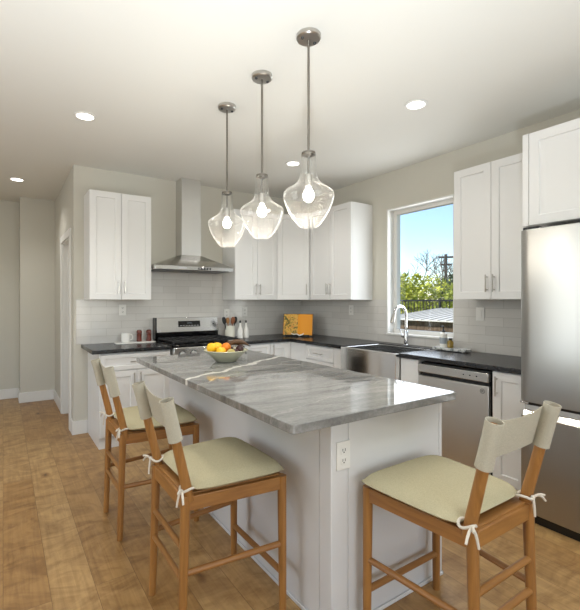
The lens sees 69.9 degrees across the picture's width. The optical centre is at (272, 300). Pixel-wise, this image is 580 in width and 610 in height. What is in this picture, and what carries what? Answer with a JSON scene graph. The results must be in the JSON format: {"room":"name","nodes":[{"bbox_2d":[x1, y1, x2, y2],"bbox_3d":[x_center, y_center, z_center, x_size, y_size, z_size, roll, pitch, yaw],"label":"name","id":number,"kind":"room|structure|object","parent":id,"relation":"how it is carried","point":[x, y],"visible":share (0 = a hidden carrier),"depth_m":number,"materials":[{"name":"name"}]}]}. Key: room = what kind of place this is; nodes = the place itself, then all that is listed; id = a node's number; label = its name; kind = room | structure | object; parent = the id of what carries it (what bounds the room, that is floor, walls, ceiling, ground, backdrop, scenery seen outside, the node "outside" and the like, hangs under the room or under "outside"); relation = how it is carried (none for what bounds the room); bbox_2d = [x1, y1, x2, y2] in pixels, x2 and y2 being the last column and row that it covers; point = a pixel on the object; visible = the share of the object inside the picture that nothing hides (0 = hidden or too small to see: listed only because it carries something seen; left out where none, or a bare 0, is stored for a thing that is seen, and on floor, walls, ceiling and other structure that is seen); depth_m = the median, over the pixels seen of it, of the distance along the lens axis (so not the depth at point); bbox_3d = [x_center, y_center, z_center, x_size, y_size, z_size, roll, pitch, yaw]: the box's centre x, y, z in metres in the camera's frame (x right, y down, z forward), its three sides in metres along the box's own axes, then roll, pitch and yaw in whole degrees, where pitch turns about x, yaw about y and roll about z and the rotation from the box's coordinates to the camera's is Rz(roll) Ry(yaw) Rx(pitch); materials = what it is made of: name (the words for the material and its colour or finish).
{"room":"kitchen","nodes":[
{"label":"kitchen","id":0,"kind":"room"},
{"bbox_2d":[0,197,54,392],"bbox_3d":[-4.700,-0.007,4.934,3.915,2.743,0.500,0,0,-33],"label":"wall","id":1,"kind":"structure","parent":0,"point":[27,226],"depth_m":5.68,"materials":[{"name":"grey paint"}]},
{"bbox_2d":[0,388,53,402],"bbox_3d":[-4.717,1.297,4.842,3.785,0.135,0.395,0,0,-33],"label":"baseboard","id":2,"kind":"structure","parent":1,"relation":"attached to","point":[33,396],"depth_m":5.65,"materials":[{"name":"white paint"}]},
{"bbox_2d":[55,169,71,417],"bbox_3d":[-2.506,-0.007,5.048,0.115,2.743,1.706,0,0,-33],"label":"wall","id":3,"kind":"structure","parent":0,"point":[63,202],"depth_m":5.25,"materials":[{"name":"grey paint"}]},
{"bbox_2d":[54,389,72,433],"bbox_3d":[-2.529,1.297,4.964,0.015,0.135,1.821,0,0,-33],"label":"baseboard","id":4,"kind":"structure","parent":3,"relation":"attached to","point":[56,397],"depth_m":5.21,"materials":[{"name":"white paint"}]},
{"bbox_2d":[60,228,70,430],"bbox_3d":[-2.350,0.302,4.687,0.018,2.125,0.850,0,0,-33],"label":"trim","id":5,"kind":"structure","parent":3,"relation":"attached to","point":[67,234],"depth_m":4.98,"materials":[{"name":"white paint"}]},
{"bbox_2d":[63,238,68,413],"bbox_3d":[-2.294,0.340,4.724,0.115,2.050,0.700,0,0,-33],"label":"door","id":6,"kind":"structure","parent":3,"relation":"in","point":[66,243],"depth_m":4.99,"materials":[{"name":"white paint"}]},
{"bbox_2d":[72,165,300,421],"bbox_3d":[-0.850,-0.007,5.041,2.882,2.743,0.115,0,0,-33],"label":"wall","id":7,"kind":"structure","parent":0,"point":[162,192],"depth_m":4.64,"materials":[{"name":"grey paint"}]},
{"bbox_2d":[72,420,87,434],"bbox_3d":[-1.973,1.297,4.231,0.146,0.135,0.015,0,0,-33],"label":"baseboard","id":8,"kind":"structure","parent":7,"relation":"attached to","point":[78,427],"depth_m":4.22,"materials":[{"name":"white paint"}]},
{"bbox_2d":[84,189,150,299],"bbox_3d":[-1.595,-0.540,4.268,0.597,1.065,0.364,0,0,-33],"label":"upper cabinet","id":9,"kind":"object","parent":7,"relation":"attached to","point":[117,226],"visible":1,"depth_m":4.13,"materials":[{"name":"white paint"}]},
{"bbox_2d":[119,305,125,314],"bbox_3d":[-1.618,0.103,4.456,0.074,0.116,0.008,0,0,-33],"label":"wall outlet","id":10,"kind":"object","parent":7,"relation":"attached to","point":[122,308],"visible":1,"depth_m":4.45,"materials":[{"name":"white plastic"}]},
{"bbox_2d":[76,272,300,344],"bbox_3d":[-0.810,0.058,4.993,2.851,0.786,0.008,0,0,-33],"label":"backsplash","id":11,"kind":"structure","parent":7,"relation":"attached to","point":[173,294],"depth_m":4.79,"materials":[{"name":"white tile"}]},
{"bbox_2d":[151,177,232,273],"bbox_3d":[-0.941,-0.849,4.661,0.904,1.059,0.418,0,0,-33],"label":"range hood","id":12,"kind":"object","parent":7,"relation":"attached to","point":[188,258],"visible":0.91,"depth_m":4.68,"materials":[{"name":"silver metal"}]},
{"bbox_2d":[224,309,228,317],"bbox_3d":[-0.574,0.165,5.137,0.074,0.116,0.008,0,0,-33],"label":"wall outlet","id":13,"kind":"object","parent":7,"relation":"attached to","point":[226,311],"visible":0.96,"depth_m":5.13,"materials":[{"name":"white plastic"}]},
{"bbox_2d":[242,307,246,315],"bbox_3d":[-0.360,0.145,5.277,0.074,0.116,0.008,0,0,-33],"label":"wall outlet","id":14,"kind":"object","parent":7,"relation":"attached to","point":[244,309],"visible":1,"depth_m":5.27,"materials":[{"name":"white plastic"}]},
{"bbox_2d":[223,209,276,299],"bbox_3d":[-0.274,-0.540,5.129,0.597,1.065,0.364,0,0,-33],"label":"upper cabinet","id":15,"kind":"object","parent":7,"relation":"attached to","point":[250,242],"visible":0.95,"depth_m":4.98,"materials":[{"name":"white paint"}]},
{"bbox_2d":[277,213,309,299],"bbox_3d":[0.299,-0.540,5.344,0.608,1.065,0.614,0,0,-33],"label":"upper cabinet","id":16,"kind":"object","parent":7,"relation":"attached to","point":[293,230],"visible":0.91,"depth_m":5.13,"materials":[{"name":"white paint"}]},
{"bbox_2d":[0,0,579,201],"bbox_3d":[-0.847,-1.438,1.585,6.952,0.120,10.820,0,0,-33],"label":"ceiling","id":17,"kind":"structure","parent":0,"point":[154,76],"depth_m":2.66,"materials":[{"name":"white paint"}]},
{"bbox_2d":[9,177,24,181],"bbox_3d":[-2.906,-1.373,4.701,0.156,0.009,0.156,0,0,-33],"label":"recessed light","id":18,"kind":"object","parent":17,"relation":"in","point":[10,178],"visible":1,"depth_m":4.70,"materials":[{"name":"white paint"}]},
{"bbox_2d":[73,111,95,120],"bbox_3d":[-1.401,-1.373,3.087,0.156,0.009,0.156,0,0,-33],"label":"recessed light","id":19,"kind":"object","parent":17,"relation":"in","point":[82,115],"visible":1,"depth_m":3.07,"materials":[{"name":"white paint"}]},
{"bbox_2d":[76,113,93,119],"bbox_3d":[-1.401,-1.374,3.087,0.120,0.005,0.120,0,0,-33],"label":"diffuser","id":20,"kind":"object","parent":19,"relation":"attached to","point":[82,116],"depth_m":3.09,"materials":[{"name":"white plastic"}]},
{"bbox_2d":[218,102,235,227],"bbox_3d":[-0.326,-0.880,2.935,0.265,0.997,0.265,0,0,-33],"label":"pendant light","id":21,"kind":"object","parent":17,"relation":"hanging from","point":[225,107],"visible":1,"depth_m":2.93,"materials":[{"name":"silver metal"}]},
{"bbox_2d":[224,208,229,216],"bbox_3d":[-0.326,-0.622,2.935,0.040,0.063,0.040,0,0,-33],"label":"socket","id":22,"kind":"object","parent":21,"relation":"attached to","point":[226,210],"depth_m":2.92,"materials":[{"name":"silver metal"}]},
{"bbox_2d":[252,70,271,216],"bbox_3d":[-0.067,-0.880,2.535,0.265,0.997,0.265,0,0,-33],"label":"pendant light","id":23,"kind":"object","parent":17,"relation":"hanging from","point":[261,77],"visible":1,"depth_m":2.52,"materials":[{"name":"silver metal"}]},
{"bbox_2d":[259,193,264,203],"bbox_3d":[-0.067,-0.622,2.535,0.040,0.063,0.040,0,0,-33],"label":"socket","id":24,"kind":"object","parent":23,"relation":"attached to","point":[261,195],"depth_m":2.52,"materials":[{"name":"silver metal"}]},
{"bbox_2d":[285,161,300,165],"bbox_3d":[0.201,-1.373,4.154,0.156,0.009,0.156,0,0,-33],"label":"recessed light","id":25,"kind":"object","parent":17,"relation":"in","point":[288,163],"visible":1,"depth_m":4.15,"materials":[{"name":"white paint"}]},
{"bbox_2d":[287,162,298,165],"bbox_3d":[0.201,-1.374,4.154,0.120,0.005,0.120,0,0,-33],"label":"diffuser","id":26,"kind":"object","parent":25,"relation":"attached to","point":[288,163],"depth_m":4.15,"materials":[{"name":"white plastic"}]},
{"bbox_2d":[296,27,320,201],"bbox_3d":[0.185,-0.880,2.150,0.265,0.997,0.265,0,0,-33],"label":"pendant light","id":27,"kind":"object","parent":17,"relation":"hanging from","point":[307,37],"visible":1,"depth_m":2.14,"materials":[{"name":"silver metal"}]},
{"bbox_2d":[305,174,311,186],"bbox_3d":[0.185,-0.622,2.150,0.040,0.063,0.040,0,0,-33],"label":"socket","id":28,"kind":"object","parent":27,"relation":"attached to","point":[308,177],"depth_m":2.13,"materials":[{"name":"silver metal"}]},
{"bbox_2d":[404,99,427,109],"bbox_3d":[1.004,-1.373,2.906,0.156,0.009,0.156,0,0,-33],"label":"recessed light","id":29,"kind":"object","parent":17,"relation":"in","point":[416,104],"visible":1,"depth_m":2.90,"materials":[{"name":"white paint"}]},
{"bbox_2d":[407,101,424,108],"bbox_3d":[1.004,-1.374,2.906,0.120,0.005,0.120,0,0,-33],"label":"diffuser","id":30,"kind":"object","parent":29,"relation":"attached to","point":[411,104],"depth_m":2.90,"materials":[{"name":"white plastic"}]},
{"bbox_2d":[0,398,579,609],"bbox_3d":[-0.847,1.425,1.585,6.952,0.120,10.820,0,0,-33],"label":"floor","id":31,"kind":"structure","parent":0,"point":[59,548],"depth_m":2.26,"materials":[{"name":"brown wood"}]},
{"bbox_2d":[88,350,169,449],"bbox_3d":[-1.454,0.925,4.184,0.668,0.879,0.659,0,0,-33],"label":"base cabinet","id":32,"kind":"object","parent":31,"relation":"on","point":[128,371],"visible":0.47,"depth_m":3.92,"materials":[{"name":"white paint"}]},
{"bbox_2d":[81,342,171,354],"bbox_3d":[-1.482,0.468,4.168,0.736,0.035,0.639,0,0,-33],"label":"countertop","id":33,"kind":"structure","parent":32,"relation":"on","point":[102,348],"depth_m":4.00,"materials":[{"name":"black stone"}]},
{"bbox_2d":[114,340,155,343],"bbox_3d":[-1.457,0.445,4.386,0.420,0.012,0.140,0,0,-33],"label":"serving tray","id":34,"kind":"object","parent":33,"relation":"on","point":[151,341],"visible":0.96,"depth_m":4.33,"materials":[{"name":"white ceramic"}]},
{"bbox_2d":[121,333,132,342],"bbox_3d":[-1.530,0.391,4.336,0.113,0.095,0.088,0,0,-2],"label":"mug","id":35,"kind":"object","parent":34,"relation":"on","point":[125,337],"visible":1,"depth_m":4.31,"materials":[{"name":"white ceramic"}]},
{"bbox_2d":[137,330,141,341],"bbox_3d":[-1.434,0.376,4.437,0.054,0.126,0.054,0,0,-33],"label":"pepper mill","id":36,"kind":"object","parent":34,"relation":"on","point":[139,332],"visible":1,"depth_m":4.42,"materials":[{"name":"red wood"}]},
{"bbox_2d":[146,329,150,340],"bbox_3d":[-1.347,0.376,4.493,0.054,0.126,0.054,0,0,-33],"label":"pepper mill","id":37,"kind":"object","parent":34,"relation":"on","point":[148,331],"visible":0.98,"depth_m":4.47,"materials":[{"name":"red wood"}]},
{"bbox_2d":[91,358,198,540],"bbox_3d":[-0.818,0.869,2.618,0.557,0.993,0.524,0,0,-33],"label":"bar stool","id":38,"kind":"object","parent":31,"relation":"on","point":[127,427],"visible":0.77,"depth_m":2.47,"materials":[{"name":"brown wood"}]},
{"bbox_2d":[114,404,196,429],"bbox_3d":[-0.765,0.729,2.653,0.428,0.066,0.492,0,0,-33],"label":"cushion","id":39,"kind":"object","parent":38,"relation":"on","point":[132,421],"depth_m":2.53,"materials":[{"name":"beige fabric"}]},
{"bbox_2d":[153,317,237,354],"bbox_3d":[-0.828,0.769,4.543,0.766,1.152,0.728,0,0,-33],"label":"range","id":40,"kind":"object","parent":31,"relation":"on","point":[186,335],"visible":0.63,"depth_m":4.63,"materials":[{"name":"grey metal"}]},
{"bbox_2d":[156,340,230,347],"bbox_3d":[-0.817,0.456,4.529,0.762,0.027,0.570,0,0,-33],"label":"cooktop","id":41,"kind":"object","parent":40,"relation":"in","point":[200,343],"depth_m":4.25,"materials":[{"name":"black metal"}]},
{"bbox_2d":[132,381,285,609],"bbox_3d":[-0.300,0.869,1.869,0.557,0.993,0.524,0,0,-33],"label":"bar stool","id":42,"kind":"object","parent":31,"relation":"on","point":[215,473],"visible":1,"depth_m":1.78,"materials":[{"name":"brown wood"}]},
{"bbox_2d":[163,437,283,489],"bbox_3d":[-0.248,0.729,1.904,0.428,0.066,0.492,0,0,-33],"label":"cushion","id":43,"kind":"object","parent":42,"relation":"on","point":[225,463],"depth_m":1.79,"materials":[{"name":"beige fabric"}]},
{"bbox_2d":[243,342,289,357],"bbox_3d":[-0.238,0.925,4.976,0.685,0.879,0.659,0,0,-33],"label":"base cabinet","id":44,"kind":"object","parent":31,"relation":"on","point":[282,349],"visible":0.22,"depth_m":4.78,"materials":[{"name":"white paint"}]},
{"bbox_2d":[169,378,442,609],"bbox_3d":[0.022,0.922,2.691,0.771,0.885,1.956,0,0,-33],"label":"kitchen island","id":45,"kind":"object","parent":31,"relation":"on","point":[324,504],"visible":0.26,"depth_m":1.86,"materials":[{"name":"white paint"}]},
{"bbox_2d":[136,350,455,433],"bbox_3d":[-0.085,0.462,2.611,0.986,0.035,2.079,0,0,-33],"label":"island countertop","id":46,"kind":"structure","parent":45,"relation":"on","point":[293,396],"depth_m":2.09,"materials":[{"name":"grey stone"}]},
{"bbox_2d":[203,347,247,362],"bbox_3d":[-0.344,0.402,3.029,0.326,0.086,0.326,0,0,-33],"label":"fruit bowl","id":47,"kind":"object","parent":46,"relation":"on","point":[224,357],"visible":0.83,"depth_m":2.93,"materials":[{"name":"beige ceramic"}]},
{"bbox_2d":[207,343,216,351],"bbox_3d":[-0.443,0.343,2.990,0.073,0.072,0.074,0,0,6],"label":"lemon","id":48,"kind":"object","parent":47,"relation":"on","point":[211,347],"visible":0.88,"depth_m":2.96,"materials":[{"name":"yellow food"}]},
{"bbox_2d":[214,342,221,351],"bbox_3d":[-0.418,0.354,3.078,0.084,0.082,0.084,0,0,37],"label":"lemon","id":49,"kind":"object","parent":47,"relation":"in","point":[217,344],"visible":0.25,"depth_m":3.05,"materials":[{"name":"yellow food"}]},
{"bbox_2d":[216,347,225,351],"bbox_3d":[-0.369,0.365,2.949,0.071,0.070,0.072,0,0,-8],"label":"lemon","id":50,"kind":"object","parent":47,"relation":"in","point":[220,349],"visible":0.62,"depth_m":2.92,"materials":[{"name":"yellow food"}]},
{"bbox_2d":[221,342,230,351],"bbox_3d":[-0.342,0.342,3.024,0.070,0.074,0.069,0,0,-33],"label":"orange","id":51,"kind":"object","parent":47,"relation":"in","point":[227,346],"visible":0.67,"depth_m":3.00,"materials":[{"name":"orange food"}]},
{"bbox_2d":[229,339,249,345],"bbox_3d":[-0.253,0.312,3.043,0.176,0.054,0.033,0,0,-4],"label":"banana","id":52,"kind":"object","parent":47,"relation":"in","point":[236,341],"visible":0.93,"depth_m":3.03,"materials":[{"name":"brown food"}]},
{"bbox_2d":[236,345,243,350],"bbox_3d":[-0.244,0.356,3.044,0.060,0.063,0.059,0,0,-33],"label":"plum","id":53,"kind":"object","parent":47,"relation":"on","point":[239,347],"visible":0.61,"depth_m":3.02,"materials":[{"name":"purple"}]},
{"bbox_2d":[336,440,349,470],"bbox_3d":[0.290,0.637,1.702,0.074,0.116,0.008,0,0,-33],"label":"wall outlet","id":54,"kind":"object","parent":45,"relation":"attached to","point":[343,447],"visible":1,"depth_m":1.70,"materials":[{"name":"white plastic"}]},
{"bbox_2d":[341,446,346,453],"bbox_3d":[0.291,0.616,1.699,0.033,0.028,0.002,0,0,-33],"label":"receptacle","id":55,"kind":"object","parent":54,"relation":"attached to","point":[343,448],"depth_m":1.70,"materials":[{"name":"white plastic"}]},
{"bbox_2d":[341,456,346,464],"bbox_3d":[0.291,0.658,1.699,0.033,0.028,0.002,0,0,-33],"label":"receptacle","id":56,"kind":"object","parent":54,"relation":"attached to","point":[343,458],"depth_m":1.70,"materials":[{"name":"white plastic"}]},
{"bbox_2d":[291,342,340,368],"bbox_3d":[0.702,0.925,4.694,0.659,0.879,0.947,0,0,-33],"label":"base cabinet","id":57,"kind":"object","parent":31,"relation":"on","point":[327,356],"visible":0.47,"depth_m":4.50,"materials":[{"name":"white paint"}]},
{"bbox_2d":[235,334,520,374],"bbox_3d":[0.737,0.468,4.041,1.297,0.035,3.275,0,0,-33],"label":"countertop","id":58,"kind":"structure","parent":57,"relation":"on","point":[487,361],"depth_m":3.51,"materials":[{"name":"black stone"}]},
{"bbox_2d":[225,325,234,336],"bbox_3d":[-0.513,0.376,4.930,0.112,0.150,0.112,0,0,-33],"label":"utensil crock","id":59,"kind":"object","parent":58,"relation":"on","point":[230,330],"visible":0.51,"depth_m":4.89,"materials":[{"name":"beige ceramic"}]},
{"bbox_2d":[222,317,225,328],"bbox_3d":[-0.566,0.315,4.890,0.082,0.242,0.012,0,0,-36],"label":"spatula","id":60,"kind":"object","parent":59,"relation":"in","point":[223,318],"visible":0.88,"depth_m":4.88,"materials":[{"name":"black plastic"}]},
{"bbox_2d":[237,320,242,337],"bbox_3d":[-0.391,0.345,4.949,0.070,0.212,0.070,0,0,-33],"label":"oil bottle","id":61,"kind":"object","parent":58,"relation":"on","point":[240,330],"visible":1,"depth_m":4.93,"materials":[{"name":"white ceramic"}]},
{"bbox_2d":[243,320,248,337],"bbox_3d":[-0.327,0.345,5.010,0.070,0.212,0.070,0,0,-33],"label":"oil bottle","id":62,"kind":"object","parent":58,"relation":"on","point":[245,330],"visible":1,"depth_m":4.99,"materials":[{"name":"white ceramic"}]},
{"bbox_2d":[285,334,309,336],"bbox_3d":[0.312,0.325,5.185,0.300,0.252,0.136,0,0,12],"label":"book stand","id":63,"kind":"object","parent":58,"relation":"on","point":[285,334],"visible":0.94,"depth_m":5.12,"materials":[{"name":"black plastic"}]},
{"bbox_2d":[283,314,312,335],"bbox_3d":[0.311,0.304,5.181,0.378,0.266,0.107,0,0,12],"label":"cookbook","id":64,"kind":"object","parent":63,"relation":"on","point":[299,324],"visible":1,"depth_m":5.17,"materials":[{"name":"orange paper"}]},
{"bbox_2d":[341,344,429,380],"bbox_3d":[1.081,0.582,3.963,0.540,0.246,0.686,0,0,-33],"label":"farmhouse sink","id":65,"kind":"object","parent":58,"relation":"in","point":[382,360],"visible":0.73,"depth_m":3.84,"materials":[{"name":"silver metal"}]},
{"bbox_2d":[390,305,408,344],"bbox_3d":[1.244,0.247,4.135,0.270,0.407,0.107,0,0,-33],"label":"faucet","id":66,"kind":"object","parent":58,"relation":"on","point":[405,336],"visible":1,"depth_m":4.16,"materials":[{"name":"silver metal"}]},
{"bbox_2d":[432,346,470,352],"bbox_3d":[1.584,0.436,3.677,0.110,0.030,0.320,0,0,-33],"label":"soap tray","id":67,"kind":"object","parent":58,"relation":"on","point":[462,350],"visible":0.99,"depth_m":3.62,"materials":[{"name":"white stone"}]},
{"bbox_2d":[439,326,447,346],"bbox_3d":[1.544,0.325,3.754,0.072,0.191,0.067,0,0,6],"label":"soap bottle","id":68,"kind":"object","parent":67,"relation":"on","point":[443,339],"visible":0.97,"depth_m":3.73,"materials":[{"name":"white plastic"}]},
{"bbox_2d":[447,338,453,347],"bbox_3d":[1.579,0.378,3.685,0.054,0.086,0.054,0,0,-33],"label":"soap bottle","id":69,"kind":"object","parent":67,"relation":"on","point":[450,344],"visible":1,"depth_m":3.67,"materials":[{"name":"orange glass"}]},
{"bbox_2d":[401,358,422,383],"bbox_3d":[1.406,0.925,3.647,0.622,0.879,0.175,0,0,-33],"label":"base cabinet","id":70,"kind":"object","parent":31,"relation":"on","point":[409,367],"visible":0.02,"depth_m":3.47,"materials":[{"name":"white paint"}]},
{"bbox_2d":[418,361,492,475],"bbox_3d":[1.595,0.924,3.300,0.608,0.842,0.586,0,0,-33],"label":"dishwasher","id":71,"kind":"object","parent":31,"relation":"on","point":[463,417],"visible":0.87,"depth_m":3.06,"materials":[{"name":"silver metal"}]},
{"bbox_2d":[362,401,561,609],"bbox_3d":[0.706,0.869,1.607,0.532,0.993,0.570,0,0,-33],"label":"bar stool","id":72,"kind":"object","parent":31,"relation":"on","point":[469,507],"visible":1,"depth_m":1.52,"materials":[{"name":"brown wood"}]},
{"bbox_2d":[362,455,517,522],"bbox_3d":[0.669,0.729,1.658,0.492,0.066,0.428,0,0,-33],"label":"cushion","id":73,"kind":"object","parent":72,"relation":"on","point":[437,488],"depth_m":1.57,"materials":[{"name":"beige fabric"}]},
{"bbox_2d":[493,371,524,490],"bbox_3d":[1.840,0.925,2.949,0.659,0.879,0.235,0,0,-33],"label":"base cabinet","id":74,"kind":"object","parent":31,"relation":"on","point":[507,405],"visible":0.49,"depth_m":2.80,"materials":[{"name":"white paint"}]},
{"bbox_2d":[520,222,579,541],"bbox_3d":[2.101,0.456,2.411,0.777,1.818,0.905,0,0,-33],"label":"refrigerator","id":75,"kind":"object","parent":31,"relation":"on","point":[550,256],"visible":0.89,"depth_m":2.41,"materials":[{"name":"grey metal"}]},
{"bbox_2d":[301,109,579,355],"bbox_3d":[2.640,-0.007,2.463,0.150,2.743,8.244,0,0,-33],"label":"wall","id":76,"kind":"structure","parent":0,"point":[432,178],"depth_m":4.23,"materials":[{"name":"grey paint"}]},
{"bbox_2d":[310,202,371,299],"bbox_3d":[0.768,-0.540,4.863,0.364,1.065,0.728,0,0,-33],"label":"upper cabinet","id":77,"kind":"object","parent":76,"relation":"attached to","point":[340,235],"visible":1,"depth_m":4.64,"materials":[{"name":"white paint"}]},
{"bbox_2d":[349,305,352,314],"bbox_3d":[0.930,0.115,4.927,0.008,0.116,0.074,0,0,-33],"label":"wall outlet","id":78,"kind":"object","parent":76,"relation":"attached to","point":[350,306],"visible":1,"depth_m":4.92,"materials":[{"name":"white plastic"}]},
{"bbox_2d":[301,299,520,356],"bbox_3d":[1.284,0.222,4.399,0.008,0.458,3.289,0,0,-33],"label":"backsplash","id":79,"kind":"structure","parent":76,"relation":"attached to","point":[499,332],"depth_m":3.79,"materials":[{"name":"white tile"}]},
{"bbox_2d":[386,194,453,339],"bbox_3d":[1.508,-0.308,4.180,0.172,1.345,0.791,0,0,-33],"label":"window","id":80,"kind":"structure","parent":76,"relation":"in","point":[393,214],"depth_m":4.47,"materials":[{"name":"white paint"}]},
{"bbox_2d":[476,307,483,320],"bbox_3d":[1.798,0.120,3.595,0.010,0.116,0.074,0,0,-33],"label":"light switch","id":81,"kind":"object","parent":76,"relation":"attached to","point":[479,311],"visible":1,"depth_m":3.59,"materials":[{"name":"white plastic"}]},
{"bbox_2d":[454,153,525,299],"bbox_3d":[1.823,-0.540,3.244,0.364,1.065,0.700,0,0,-33],"label":"upper cabinet","id":82,"kind":"object","parent":76,"relation":"attached to","point":[488,197],"visible":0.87,"depth_m":3.21,"materials":[{"name":"white paint"}]},
{"bbox_2d":[523,118,579,226],"bbox_3d":[2.156,-0.776,2.440,0.687,0.592,1.007,0,0,-33],"label":"upper cabinet","id":83,"kind":"object","parent":76,"relation":"attached to","point":[551,155],"visible":0.92,"depth_m":2.55,"materials":[{"name":"white paint"}]},
{"label":"outside","id":84,"kind":"structure","parent":0,"visible":0},
{"bbox_3d":[22.658,2.040,32.676,66.348,0.150,90.000,0,0,-33],"label":"ground","id":85,"kind":"structure","parent":84,"visible":0},
{"bbox_2d":[400,272,452,313],"bbox_3d":[4.972,0.511,15.550,2.957,3.247,4.521,0,0,-28],"label":"bush","id":86,"kind":"object","parent":85,"relation":"on","point":[412,293],"visible":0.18,"depth_m":14.72,"materials":[{"name":"green plant"}]},
{"bbox_2d":[400,308,452,332],"bbox_3d":[4.085,1.066,8.453,2.124,1.798,3.100,0,0,-33],"label":"garden shed","id":87,"kind":"object","parent":85,"relation":"on","point":[432,319],"visible":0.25,"depth_m":8.44,"materials":[{"name":"silver metal"}]},
{"bbox_2d":[400,250,452,308],"bbox_3d":[9.316,-0.569,25.270,5.782,5.082,4.287,0,0,39],"label":"bare tree","id":88,"kind":"object","parent":85,"relation":"on","point":[423,259],"visible":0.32,"depth_m":24.60,"materials":[{"name":"brown plant"}]},
{"bbox_2d":[400,298,452,313],"bbox_3d":[4.839,0.955,11.988,0.060,2.020,9.260,0,0,-33],"label":"metal fence","id":89,"kind":"object","parent":85,"relation":"on","point":[440,300],"visible":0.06,"depth_m":12.38,"materials":[{"name":"black metal"}]},
{"bbox_2d":[438,254,452,278],"bbox_3d":[11.745,-0.585,28.129,0.968,5.100,0.247,0,0,3],"label":"utility pole","id":90,"kind":"object","parent":85,"relation":"on","point":[444,254],"visible":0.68,"depth_m":28.05,"materials":[{"name":"brown wood"}]},
{"bbox_2d":[440,274,452,305],"bbox_3d":[9.354,0.191,20.270,2.157,3.570,2.802,0,0,-33],"label":"evergreen tree","id":91,"kind":"object","parent":85,"relation":"on","point":[450,275],"visible":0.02,"depth_m":20.66,"materials":[{"name":"green plant"}]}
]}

